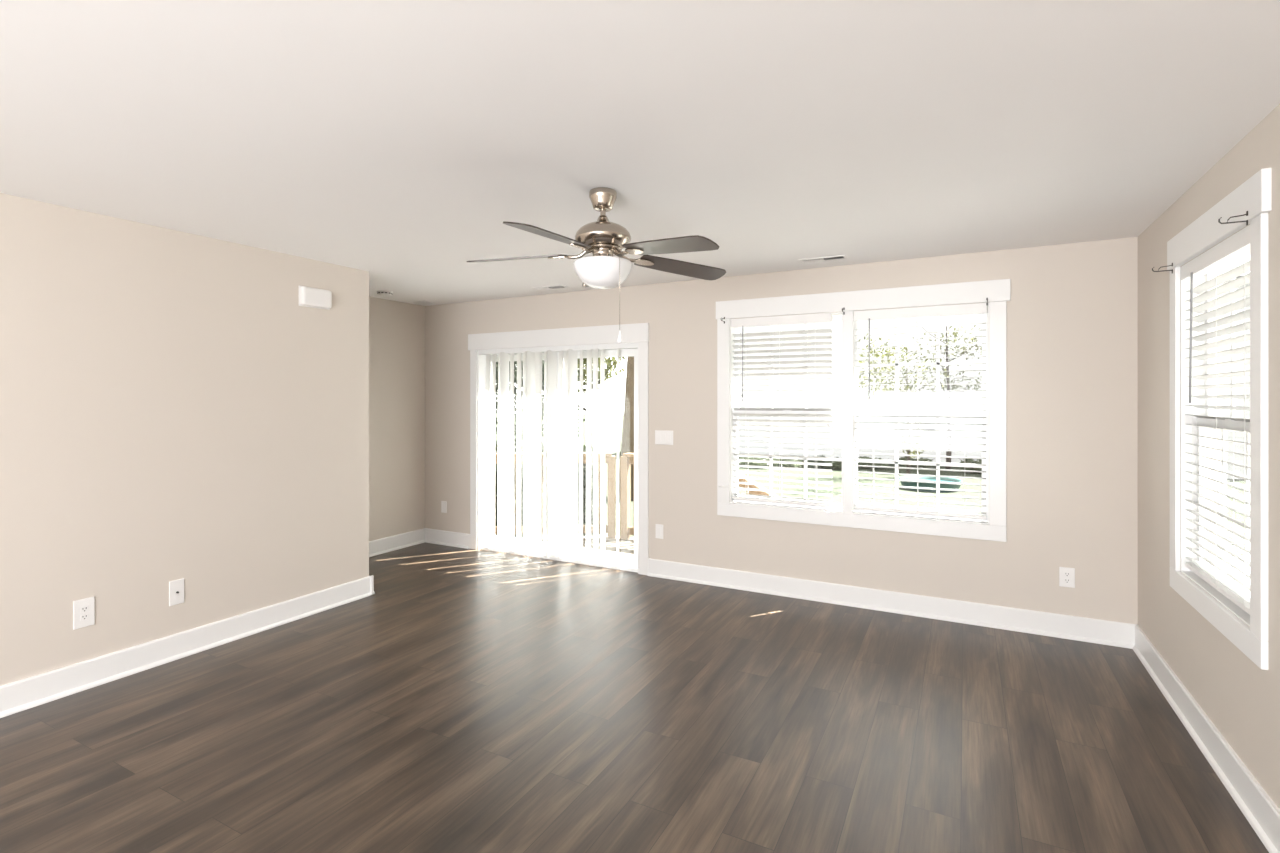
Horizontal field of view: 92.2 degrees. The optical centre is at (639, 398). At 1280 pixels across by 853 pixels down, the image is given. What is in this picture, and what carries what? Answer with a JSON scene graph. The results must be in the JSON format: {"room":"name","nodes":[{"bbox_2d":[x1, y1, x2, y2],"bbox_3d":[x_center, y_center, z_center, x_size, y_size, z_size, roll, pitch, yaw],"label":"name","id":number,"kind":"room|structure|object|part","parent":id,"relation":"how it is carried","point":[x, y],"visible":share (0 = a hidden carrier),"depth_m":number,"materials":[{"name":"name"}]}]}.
{"room":"empty living room","nodes":[
{"label":"empty living room","id":0,"kind":"room"},
{"bbox_2d":[0,193,368,685],"bbox_3d":[-3.587,0.259,1.869,0.130,2.440,6.361,0,0,28],"label":"wall","id":1,"kind":"structure","parent":0,"point":[171,407],"depth_m":3.45,"materials":[{"name":"beige paint"}]},
{"bbox_2d":[73,597,94,629],"bbox_3d":[-2.837,1.093,3.144,0.009,0.145,0.086,0,0,28],"label":"power outlet","id":2,"kind":"object","parent":1,"relation":"attached to","point":[83,609],"visible":1,"depth_m":3.14,"materials":[{"name":"white plastic"}]},
{"bbox_2d":[80,605,88,612],"bbox_3d":[-2.834,1.073,3.143,0.003,0.029,0.034,0,0,28],"label":"receptacle","id":3,"kind":"object","parent":2,"relation":"attached to","point":[83,608],"depth_m":3.14,"materials":[{"name":"white plastic"}]},
{"bbox_2d":[80,613,88,620],"bbox_3d":[-2.834,1.113,3.143,0.003,0.029,0.034,0,0,28],"label":"receptacle","id":4,"kind":"object","parent":2,"relation":"attached to","point":[83,616],"depth_m":3.14,"materials":[{"name":"white plastic"}]},
{"bbox_2d":[169,578,183,605],"bbox_3d":[-2.638,1.103,3.511,0.018,0.140,0.076,0,0,28],"label":"cable wall plate","id":5,"kind":"object","parent":1,"relation":"attached to","point":[176,587],"visible":1,"depth_m":3.51,"materials":[{"name":"white plastic"}]},
{"bbox_2d":[0,575,374,717],"bbox_3d":[-3.567,1.409,1.876,0.160,0.140,6.391,0,0,28],"label":"baseboard","id":6,"kind":"structure","parent":1,"relation":"attached to","point":[30,692],"depth_m":3.45,"materials":[{"name":"white paint"}]},
{"bbox_2d":[299,286,331,309],"bbox_3d":[-2.233,-0.697,4.250,0.045,0.136,0.228,0,0,28],"label":"door chime","id":7,"kind":"object","parent":1,"relation":"attached to","point":[308,296],"visible":1,"depth_m":4.22,"materials":[{"name":"white plastic"}]},
{"bbox_2d":[369,297,424,540],"bbox_3d":[-2.926,0.259,5.222,0.150,2.440,2.710,0,0,28],"label":"wall","id":8,"kind":"structure","parent":0,"point":[396,329],"depth_m":6.05,"materials":[{"name":"beige paint"}]},
{"bbox_2d":[369,528,424,556],"bbox_3d":[-2.846,1.409,5.181,0.030,0.140,2.710,0,0,28],"label":"baseboard","id":9,"kind":"structure","parent":8,"relation":"attached to","point":[391,543],"depth_m":6.04,"materials":[{"name":"white paint"}]},
{"bbox_2d":[0,542,1268,852],"bbox_3d":[-2.830,1.539,2.289,9.257,0.120,8.110,0,0,28],"label":"floor","id":10,"kind":"structure","parent":0,"point":[479,700],"depth_m":2.67,"materials":[{"name":"brown wood"}]},
{"bbox_2d":[0,0,1279,305],"bbox_3d":[-2.830,-1.021,2.289,9.257,0.120,8.110,0,0,28],"label":"ceiling","id":11,"kind":"structure","parent":0,"point":[395,141],"depth_m":2.10,"materials":[{"name":"white paint"}]},
{"bbox_2d":[377,290,392,295],"bbox_3d":[-2.288,-0.944,5.524,0.136,0.034,0.136,0,0,28],"label":"smoke detector","id":12,"kind":"object","parent":11,"relation":"attached to","point":[379,292],"visible":1,"depth_m":5.48,"materials":[{"name":"white plastic"}]},
{"bbox_2d":[414,301,434,304],"bbox_3d":[-2.145,-0.954,6.128,0.160,0.014,0.140,0,0,28],"label":"ceiling vent","id":13,"kind":"object","parent":11,"relation":"in","point":[417,302],"visible":1,"depth_m":6.11,"materials":[{"name":"white plastic"}]},
{"bbox_2d":[532,285,567,290],"bbox_3d":[-0.776,-0.954,5.304,0.310,0.014,0.110,0,0,28],"label":"ceiling vent","id":14,"kind":"object","parent":11,"relation":"in","point":[553,286],"visible":1,"depth_m":5.29,"materials":[{"name":"white plastic"}]},
{"bbox_3d":[-0.776,-0.958,5.304,0.310,0.006,0.110,0,0,28],"label":"vent frame","id":15,"kind":"part","parent":14,"relation":"part of","materials":[{"name":"white plastic"}]},
{"bbox_2d":[467,187,725,342],"bbox_3d":[-0.136,-0.604,2.824,1.265,0.715,1.211,0,0,-44],"label":"ceiling fan","id":16,"kind":"object","parent":11,"relation":"hanging from","point":[602,238],"visible":1,"depth_m":2.77,"materials":[{"name":"silver metal"}]},
{"bbox_3d":[-0.588,-0.667,2.931,0.475,0.006,0.140,-2,12,10],"label":"blade","id":17,"kind":"part","parent":16,"relation":"part of","materials":[{"name":"brown wood"}]},
{"bbox_3d":[-0.363,-0.660,2.484,0.140,0.006,0.475,13,9,26],"label":"blade","id":18,"kind":"part","parent":16,"relation":"part of","materials":[{"name":"brown wood"}]},
{"bbox_3d":[0.120,-0.633,2.558,0.475,0.006,0.140,9,-6,46],"label":"blade","id":19,"kind":"part","parent":16,"relation":"part of","materials":[{"name":"wood"}]},
{"bbox_3d":[0.207,-0.646,3.045,0.475,0.006,0.140,5,-14,-26],"label":"blade","id":20,"kind":"part","parent":16,"relation":"part of","materials":[{"name":"brown wood"}]},
{"bbox_2d":[798,255,847,263],"bbox_3d":[1.255,-0.954,4.228,0.310,0.014,0.110,0,0,28],"label":"ceiling vent","id":21,"kind":"object","parent":11,"relation":"in","point":[838,257],"visible":1,"depth_m":4.22,"materials":[{"name":"white plastic"}]},
{"bbox_2d":[425,237,1137,623],"bbox_3d":[0.397,0.259,5.087,6.156,2.440,0.150,0,0,28],"label":"wall","id":22,"kind":"structure","parent":0,"point":[1072,309],"depth_m":4.14,"materials":[{"name":"beige paint"}]},
{"bbox_2d":[441,501,446,512],"bbox_3d":[-1.991,1.098,6.256,0.072,0.118,0.010,0,0,28],"label":"power outlet","id":23,"kind":"object","parent":22,"relation":"attached to","point":[443,503],"visible":1,"depth_m":6.25,"materials":[{"name":"white plastic"}]},
{"bbox_2d":[485,347,618,565],"bbox_3d":[-0.803,0.485,5.636,1.767,1.924,0.090,0,0,28],"label":"vertical blind","id":24,"kind":"object","parent":22,"relation":"attached to","point":[532,361],"visible":1,"depth_m":5.70,"materials":[{"name":"white plastic"}]},
{"bbox_2d":[468,323,648,574],"bbox_3d":[-0.775,0.421,5.690,1.995,2.115,0.176,0,0,28],"label":"door","id":25,"kind":"structure","parent":22,"relation":"in","point":[635,337],"depth_m":5.55,"materials":[{"name":"white paint"}]},
{"bbox_3d":[-1.636,0.500,6.063,0.079,1.958,0.020,0,0,28],"label":"casing","id":26,"kind":"part","parent":25,"relation":"part of","materials":[{"name":"white paint"}]},
{"bbox_3d":[-1.122,0.507,5.933,0.918,1.879,0.036,0,0,28],"label":"fixed panel","id":27,"kind":"part","parent":25,"relation":"part of","materials":[{"name":"glass"}]},
{"bbox_3d":[-0.810,-0.557,5.624,1.995,0.157,0.026,0,0,28],"label":"head casing","id":28,"kind":"part","parent":25,"relation":"part of","materials":[{"name":"white paint"}]},
{"bbox_3d":[-0.392,0.507,5.500,0.918,1.879,0.036,0,0,28],"label":"sliding panel","id":29,"kind":"part","parent":25,"relation":"part of","materials":[{"name":"glass"}]},
{"bbox_3d":[-0.035,0.519,5.267,0.016,0.213,0.050,0,0,28],"label":"handle","id":30,"kind":"part","parent":25,"relation":"part of","materials":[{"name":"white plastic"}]},
{"bbox_3d":[0.029,0.500,5.185,0.090,1.958,0.020,0,0,28],"label":"casing","id":31,"kind":"part","parent":25,"relation":"part of","materials":[{"name":"white paint"}]},
{"bbox_2d":[656,524,662,538],"bbox_3d":[0.161,1.103,5.121,0.072,0.118,0.010,0,0,28],"label":"power outlet","id":32,"kind":"object","parent":22,"relation":"attached to","point":[659,528],"visible":1,"depth_m":5.12,"materials":[{"name":"white plastic"}]},
{"bbox_2d":[657,527,660,535],"bbox_3d":[0.160,1.103,5.119,0.033,0.066,0.004,0,0,28],"label":"receptacle","id":33,"kind":"object","parent":32,"relation":"attached to","point":[658,528],"depth_m":5.12,"materials":[{"name":"white plastic"}]},
{"bbox_2d":[655,430,672,444],"bbox_3d":[0.199,0.321,5.101,0.166,0.118,0.010,0,0,28],"label":"switch plate","id":34,"kind":"object","parent":22,"relation":"attached to","point":[662,437],"visible":1,"depth_m":5.10,"materials":[{"name":"white plastic"}]},
{"bbox_2d":[657,433,660,440],"bbox_3d":[0.157,0.321,5.120,0.033,0.066,0.004,0,0,28],"label":"rocker switch","id":35,"kind":"object","parent":34,"relation":"attached to","point":[658,434],"depth_m":5.12,"materials":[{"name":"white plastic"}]},
{"bbox_2d":[662,434,665,441],"bbox_3d":[0.198,0.321,5.098,0.033,0.066,0.004,0,0,28],"label":"rocker switch","id":36,"kind":"object","parent":34,"relation":"attached to","point":[663,435],"depth_m":5.10,"materials":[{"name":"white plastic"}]},
{"bbox_2d":[667,434,670,441],"bbox_3d":[0.238,0.321,5.077,0.033,0.066,0.004,0,0,28],"label":"rocker switch","id":37,"kind":"object","parent":34,"relation":"attached to","point":[668,435],"depth_m":5.08,"materials":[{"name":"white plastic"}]},
{"bbox_2d":[425,528,1135,648],"bbox_3d":[0.355,1.409,5.007,5.856,0.140,0.030,0,0,28],"label":"baseboard","id":38,"kind":"structure","parent":22,"relation":"attached to","point":[1098,631],"depth_m":4.26,"materials":[{"name":"white paint"}]},
{"bbox_2d":[716,279,1010,541],"bbox_3d":[1.523,0.075,4.479,2.001,1.687,0.176,0,0,28],"label":"window","id":39,"kind":"structure","parent":22,"relation":"in","point":[998,292],"depth_m":4.38,"materials":[{"name":"white paint"}]},
{"bbox_3d":[0.659,0.096,4.853,0.101,1.447,0.020,0,0,28],"label":"casing","id":40,"kind":"part","parent":39,"relation":"part of","materials":[{"name":"white paint"}]},
{"bbox_2d":[731,313,831,506],"bbox_3d":[1.064,0.084,4.677,0.762,1.410,0.080,0,0,28],"label":"horizontal blind","id":41,"kind":"object","parent":39,"relation":"attached to","point":[815,318],"visible":1,"depth_m":4.68,"materials":[{"name":"white plastic"}]},
{"bbox_3d":[1.070,0.106,4.688,0.002,1.346,0.056,0,0,28],"label":"ladder cord","id":42,"kind":"part","parent":41,"relation":"part of","materials":[{"name":"white fabric"}]},
{"bbox_3d":[1.070,0.779,4.688,0.756,0.020,0.050,0,0,28],"label":"rail","id":43,"kind":"part","parent":41,"relation":"part of","materials":[{"name":"white plastic"}]},
{"bbox_3d":[1.128,0.448,4.696,0.863,0.718,0.026,0,0,28],"label":"sash","id":44,"kind":"part","parent":39,"relation":"part of","materials":[{"name":"white plastic"}]},
{"bbox_3d":[1.142,-0.240,4.723,0.863,0.748,0.026,0,0,28],"label":"sash","id":45,"kind":"part","parent":39,"relation":"part of","materials":[{"name":"white plastic"}]},
{"bbox_3d":[1.490,0.096,4.415,0.077,1.447,0.020,0,0,28],"label":"mullion casing","id":46,"kind":"part","parent":39,"relation":"part of","materials":[{"name":"white paint"}]},
{"bbox_3d":[1.485,0.869,4.418,1.968,0.100,0.020,0,0,28],"label":"casing","id":47,"kind":"part","parent":39,"relation":"part of","materials":[{"name":"white paint"}]},
{"bbox_3d":[1.488,-0.698,4.412,2.001,0.140,0.026,0,0,28],"label":"head casing","id":48,"kind":"part","parent":39,"relation":"part of","materials":[{"name":"white paint"}]},
{"bbox_2d":[854,304,986,518],"bbox_3d":[1.907,0.084,4.233,0.828,1.410,0.080,0,0,28],"label":"horizontal blind","id":49,"kind":"object","parent":39,"relation":"attached to","point":[975,308],"visible":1,"depth_m":4.21,"materials":[{"name":"white plastic"}]},
{"bbox_3d":[1.913,0.106,4.244,0.002,1.346,0.056,0,0,28],"label":"ladder cord","id":50,"kind":"part","parent":49,"relation":"part of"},
{"bbox_3d":[1.913,0.779,4.244,0.822,0.020,0.050,0,0,28],"label":"rail","id":51,"kind":"part","parent":49,"relation":"part of","materials":[{"name":"white plastic"}]},
{"bbox_3d":[1.937,-0.240,4.303,0.856,0.748,0.026,0,0,28],"label":"sash","id":52,"kind":"part","parent":39,"relation":"part of","materials":[{"name":"glass"}]},
{"bbox_3d":[1.923,0.448,4.277,0.856,0.718,0.026,0,0,28],"label":"sash","id":53,"kind":"part","parent":39,"relation":"part of","materials":[{"name":"white plastic"}]},
{"bbox_3d":[2.312,0.096,3.981,0.097,1.447,0.020,0,0,28],"label":"casing","id":54,"kind":"part","parent":39,"relation":"part of","materials":[{"name":"white paint"}]},
{"bbox_2d":[1059,567,1074,587],"bbox_3d":[2.643,1.105,3.813,0.080,0.122,0.009,0,0,28],"label":"power outlet","id":55,"kind":"object","parent":22,"relation":"attached to","point":[1066,575],"visible":1,"depth_m":3.81,"materials":[{"name":"white plastic"}]},
{"bbox_2d":[738,256,1249,478],"bbox_3d":[10.391,-1.421,22.388,16.300,7.000,7.500,0,0,28],"label":"sky","id":56,"kind":"structure","parent":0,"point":[835,326],"depth_m":19.81,"materials":[{"name":"white"}]},
{"bbox_3d":[8.753,0.924,19.453,1.060,0.390,0.020,0,0,28],"label":"pane","id":57,"kind":"part","parent":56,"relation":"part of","materials":[{"name":"grey glass"}]},
{"bbox_2d":[1138,104,1279,809],"bbox_3d":[1.198,0.259,0.166,0.150,2.440,7.810,0,0,28],"label":"wall","id":58,"kind":"structure","parent":0,"point":[1240,698],"depth_m":2.70,"materials":[{"name":"beige paint"}]},
{"bbox_2d":[1132,624,1279,852],"bbox_3d":[1.118,1.409,0.208,0.030,0.140,7.810,0,0,28],"label":"baseboard","id":59,"kind":"structure","parent":58,"relation":"attached to","point":[1255,804],"depth_m":2.46,"materials":[{"name":"white paint"}]},
{"bbox_2d":[1167,168,1271,669],"bbox_3d":[2.419,0.072,2.510,0.176,1.690,1.093,0,0,28],"label":"window","id":60,"kind":"structure","parent":58,"relation":"in","point":[1254,196],"depth_m":2.54,"materials":[{"name":"white paint"}]},
{"bbox_2d":[1152,263,1172,272],"bbox_3d":[2.518,-0.626,2.968,0.080,0.050,0.008,0,0,28],"label":"curtain rod bracket","id":61,"kind":"object","parent":60,"relation":"attached to","point":[1172,263],"visible":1,"depth_m":2.96,"materials":[{"name":"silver metal"}]},
{"bbox_3d":[2.581,0.096,2.972,0.020,1.447,0.095,0,0,28],"label":"casing","id":62,"kind":"part","parent":60,"relation":"part of","materials":[{"name":"white paint"}]},
{"bbox_2d":[1181,226,1249,614],"bbox_3d":[2.386,0.084,2.531,0.080,1.410,0.845,0,0,28],"label":"horizontal blind","id":63,"kind":"object","parent":60,"relation":"attached to","point":[1236,246],"visible":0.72,"depth_m":2.53,"materials":[{"name":"white plastic"}]},
{"bbox_3d":[2.534,0.106,2.785,0.056,1.346,0.002,0,0,28],"label":"ladder cord","id":64,"kind":"part","parent":63,"relation":"part of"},
{"bbox_3d":[2.397,0.779,2.525,0.050,0.020,0.839,0,0,28],"label":"rail","id":65,"kind":"part","parent":63,"relation":"part of","materials":[{"name":"white plastic"}]},
{"bbox_3d":[2.397,0.106,2.525,0.056,1.346,0.002,0,0,28],"label":"ladder cord","id":66,"kind":"part","parent":63,"relation":"part of","materials":[{"name":"white fabric"}]},
{"bbox_3d":[2.260,0.106,2.265,0.056,1.346,0.002,0,0,28],"label":"ladder cord","id":67,"kind":"part","parent":63,"relation":"part of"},
{"bbox_3d":[2.353,-0.701,2.545,0.026,0.145,1.093,0,0,28],"label":"head casing","id":68,"kind":"part","parent":60,"relation":"part of","materials":[{"name":"white paint"}]},
{"bbox_3d":[2.357,0.868,2.548,0.020,0.098,1.054,0,0,28],"label":"casing","id":69,"kind":"part","parent":60,"relation":"part of","materials":[{"name":"white paint"}]},
{"bbox_3d":[2.427,0.448,2.509,0.026,0.718,0.855,0,0,28],"label":"sash","id":70,"kind":"part","parent":60,"relation":"part of","materials":[{"name":"white plastic"}]},
{"bbox_3d":[2.454,-0.240,2.495,0.026,0.748,0.855,0,0,28],"label":"sash","id":71,"kind":"part","parent":60,"relation":"part of","materials":[{"name":"white plastic"}]},
{"bbox_2d":[1218,211,1247,225],"bbox_3d":[2.106,-0.636,2.186,0.080,0.050,0.008,0,0,28],"label":"curtain rod bracket","id":72,"kind":"object","parent":60,"relation":"attached to","point":[1246,214],"visible":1,"depth_m":2.18,"materials":[{"name":"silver metal"}]},
{"bbox_3d":[2.133,0.096,2.122,0.020,1.447,0.092,0,0,28],"label":"casing","id":73,"kind":"part","parent":60,"relation":"part of","materials":[{"name":"white paint"}]},
{"label":"outside","id":74,"kind":"structure","parent":0,"visible":0},
{"bbox_2d":[495,413,1245,555],"bbox_3d":[11.660,2.129,22.114,120.000,0.100,90.000,0,0,28],"label":"lawn","id":75,"kind":"structure","parent":74,"point":[610,420],"depth_m":14.44,"materials":[{"name":"green plant"}]},
{"bbox_2d":[495,441,497,525],"bbox_3d":[-2.245,1.375,9.607,0.536,1.436,0.477,0,0,-34],"label":"shrub","id":76,"kind":"object","parent":75,"relation":"on","point":[496,465],"visible":0.12,"depth_m":9.47,"materials":[{"name":"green plant"}]},
{"bbox_2d":[496,361,522,447],"bbox_3d":[-4.377,-0.418,19.038,2.268,5.006,1.832,0,0,28],"label":"tree","id":77,"kind":"object","parent":75,"relation":"on","point":[515,371],"visible":0.03,"depth_m":18.75,"materials":[{"name":"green plant"}]},
{"bbox_2d":[514,444,522,525],"bbox_3d":[-1.718,1.363,9.309,0.477,1.444,0.587,0,0,28],"label":"shrub","id":78,"kind":"object","parent":75,"relation":"on","point":[522,444],"visible":0.11,"depth_m":9.15,"materials":[{"name":"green plant"}]},
{"bbox_2d":[496,358,579,473],"bbox_3d":[-2.463,-0.419,14.035,2.389,5.010,1.804,0,0,28],"label":"tree","id":79,"kind":"object","parent":75,"relation":"on","point":[515,362],"visible":0.02,"depth_m":13.90,"materials":[{"name":"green plant"}]},
{"bbox_2d":[542,360,584,443],"bbox_3d":[-2.766,-0.433,21.013,2.276,5.036,1.802,0,0,28],"label":"tree","id":80,"kind":"object","parent":75,"relation":"on","point":[583,360],"visible":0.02,"depth_m":20.86,"materials":[{"name":"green plant"}]},
{"bbox_2d":[514,535,633,555],"bbox_3d":[-0.569,1.599,6.478,3.850,0.040,1.390,0,0,28],"label":"deck","id":81,"kind":"object","parent":75,"relation":"on","point":[626,547],"depth_m":6.63,"materials":[{"name":"beige wood"}]},
{"bbox_2d":[495,452,615,538],"bbox_3d":[-1.380,1.095,6.934,2.208,0.968,0.130,0,0,-3],"label":"deck railing","id":82,"kind":"object","parent":81,"relation":"on","point":[610,528],"visible":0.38,"depth_m":6.95,"materials":[{"name":"beige wood"}]},
{"bbox_3d":[-1.380,0.689,6.934,2.118,0.085,0.040,0,0,-3],"label":"rail","id":83,"kind":"part","parent":82,"relation":"part of","materials":[{"name":"beige wood"}]},
{"bbox_3d":[-1.380,1.479,6.934,2.118,0.085,0.040,0,0,-3],"label":"rail","id":84,"kind":"part","parent":82,"relation":"part of","materials":[{"name":"beige wood"}]},
{"bbox_3d":[-1.380,0.629,6.934,2.118,0.035,0.130,0,0,-3],"label":"cap rail","id":85,"kind":"part","parent":82,"relation":"part of","materials":[{"name":"beige wood"}]},
{"bbox_3d":[-0.323,1.114,6.998,0.090,0.930,0.090,0,0,-3],"label":"post","id":86,"kind":"part","parent":82,"relation":"part of","materials":[{"name":"beige wood"}]},
{"bbox_2d":[620,453,633,539],"bbox_3d":[0.292,1.095,6.697,1.120,0.968,0.130,0,0,28],"label":"deck railing","id":87,"kind":"object","parent":81,"relation":"on","point":[627,459],"visible":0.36,"depth_m":6.90,"materials":[{"name":"beige wood"}]},
{"bbox_3d":[0.292,0.629,6.697,1.030,0.035,0.130,0,0,28],"label":"cap rail","id":88,"kind":"part","parent":87,"relation":"part of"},
{"bbox_3d":[0.292,0.689,6.697,1.030,0.085,0.040,0,0,28],"label":"rail","id":89,"kind":"part","parent":87,"relation":"part of","materials":[{"name":"beige wood"}]},
{"bbox_3d":[0.292,1.479,6.697,1.030,0.085,0.040,0,0,28],"label":"rail","id":90,"kind":"part","parent":87,"relation":"part of","materials":[{"name":"beige wood"}]},
{"bbox_2d":[578,444,605,535],"bbox_3d":[-0.749,1.373,9.010,0.554,1.439,0.500,0,0,-36],"label":"shrub","id":91,"kind":"object","parent":75,"relation":"on","point":[584,446],"visible":0.27,"depth_m":8.88,"materials":[{"name":"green plant"}]},
{"bbox_2d":[578,357,626,467],"bbox_3d":[-1.422,-0.404,16.520,2.323,4.979,1.752,0,0,28],"label":"tree","id":92,"kind":"object","parent":75,"relation":"on","point":[608,360],"visible":0.16,"depth_m":16.34,"materials":[{"name":"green plant"}]},
{"bbox_2d":[619,356,633,500],"bbox_3d":[-0.006,-4.905,12.972,1.021,14.032,0.864,0,0,28],"label":"tree","id":93,"kind":"object","parent":75,"relation":"on","point":[627,444],"visible":0.08,"depth_m":12.66,"materials":[{"name":"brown plant"}]},
{"bbox_2d":[738,457,768,468],"bbox_3d":[3.450,1.888,18.492,1.085,0.440,0.667,0,0,28],"label":"shrub","id":94,"kind":"object","parent":75,"relation":"on","point":[752,458],"visible":0.56,"depth_m":18.37,"materials":[{"name":"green plant"}]},
{"bbox_2d":[738,472,783,499],"bbox_3d":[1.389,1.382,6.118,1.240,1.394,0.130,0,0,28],"label":"dirt patch","id":95,"kind":"object","parent":75,"relation":"on","point":[752,492],"visible":0.03,"depth_m":6.22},
{"bbox_3d":[1.389,1.074,6.118,1.188,0.701,0.040,0,0,28],"label":"rail","id":96,"kind":"part","parent":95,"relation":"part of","materials":[{"name":"beige wood"}]},
{"bbox_2d":[772,458,807,467],"bbox_3d":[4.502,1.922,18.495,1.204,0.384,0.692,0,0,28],"label":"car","id":97,"kind":"object","parent":75,"relation":"on","point":[774,459],"visible":0.59,"depth_m":18.37,"materials":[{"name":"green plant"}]},
{"bbox_2d":[810,455,841,468],"bbox_3d":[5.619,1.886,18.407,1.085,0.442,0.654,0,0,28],"label":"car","id":98,"kind":"object","parent":75,"relation":"on","point":[835,464],"visible":0.52,"depth_m":18.25,"materials":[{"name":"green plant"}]},
{"bbox_2d":[823,333,903,434],"bbox_3d":[5.165,0.270,14.383,1.861,3.620,0.998,0,0,28],"label":"tree","id":99,"kind":"object","parent":75,"relation":"on","point":[873,345],"visible":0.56,"depth_m":14.23,"materials":[{"name":"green plant"}]},
{"bbox_2d":[858,456,887,468],"bbox_3d":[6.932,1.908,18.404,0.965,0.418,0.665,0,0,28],"label":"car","id":100,"kind":"object","parent":75,"relation":"on","point":[861,457],"visible":0.6,"depth_m":18.27,"materials":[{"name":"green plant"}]},
{"bbox_2d":[858,343,949,475],"bbox_3d":[6.996,0.282,16.471,2.292,3.598,1.034,0,0,28],"label":"tree","id":101,"kind":"object","parent":75,"relation":"on","point":[909,432],"visible":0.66,"depth_m":16.38,"materials":[{"name":"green plant"}]},
{"bbox_2d":[898,456,934,467],"bbox_3d":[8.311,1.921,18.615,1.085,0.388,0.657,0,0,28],"label":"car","id":102,"kind":"object","parent":75,"relation":"on","point":[921,459],"visible":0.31,"depth_m":18.49,"materials":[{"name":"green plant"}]},
{"bbox_2d":[898,476,962,491],"bbox_3d":[6.732,1.969,14.300,1.360,0.220,1.360,0,0,28],"label":"pool","id":103,"kind":"object","parent":75,"relation":"on","point":[912,478],"visible":0.7,"depth_m":14.08,"materials":[{"name":"teal plastic"}]},
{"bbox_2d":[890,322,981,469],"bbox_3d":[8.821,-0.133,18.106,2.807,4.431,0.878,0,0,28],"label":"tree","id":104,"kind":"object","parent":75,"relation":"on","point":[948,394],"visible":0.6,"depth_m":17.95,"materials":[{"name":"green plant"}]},
{"bbox_2d":[959,456,981,473],"bbox_3d":[9.360,1.860,17.210,0.847,0.503,0.663,0,0,28],"label":"shrub","id":105,"kind":"object","parent":75,"relation":"on","point":[966,460],"visible":0.49,"depth_m":17.14,"materials":[{"name":"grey plant"}]}
]}

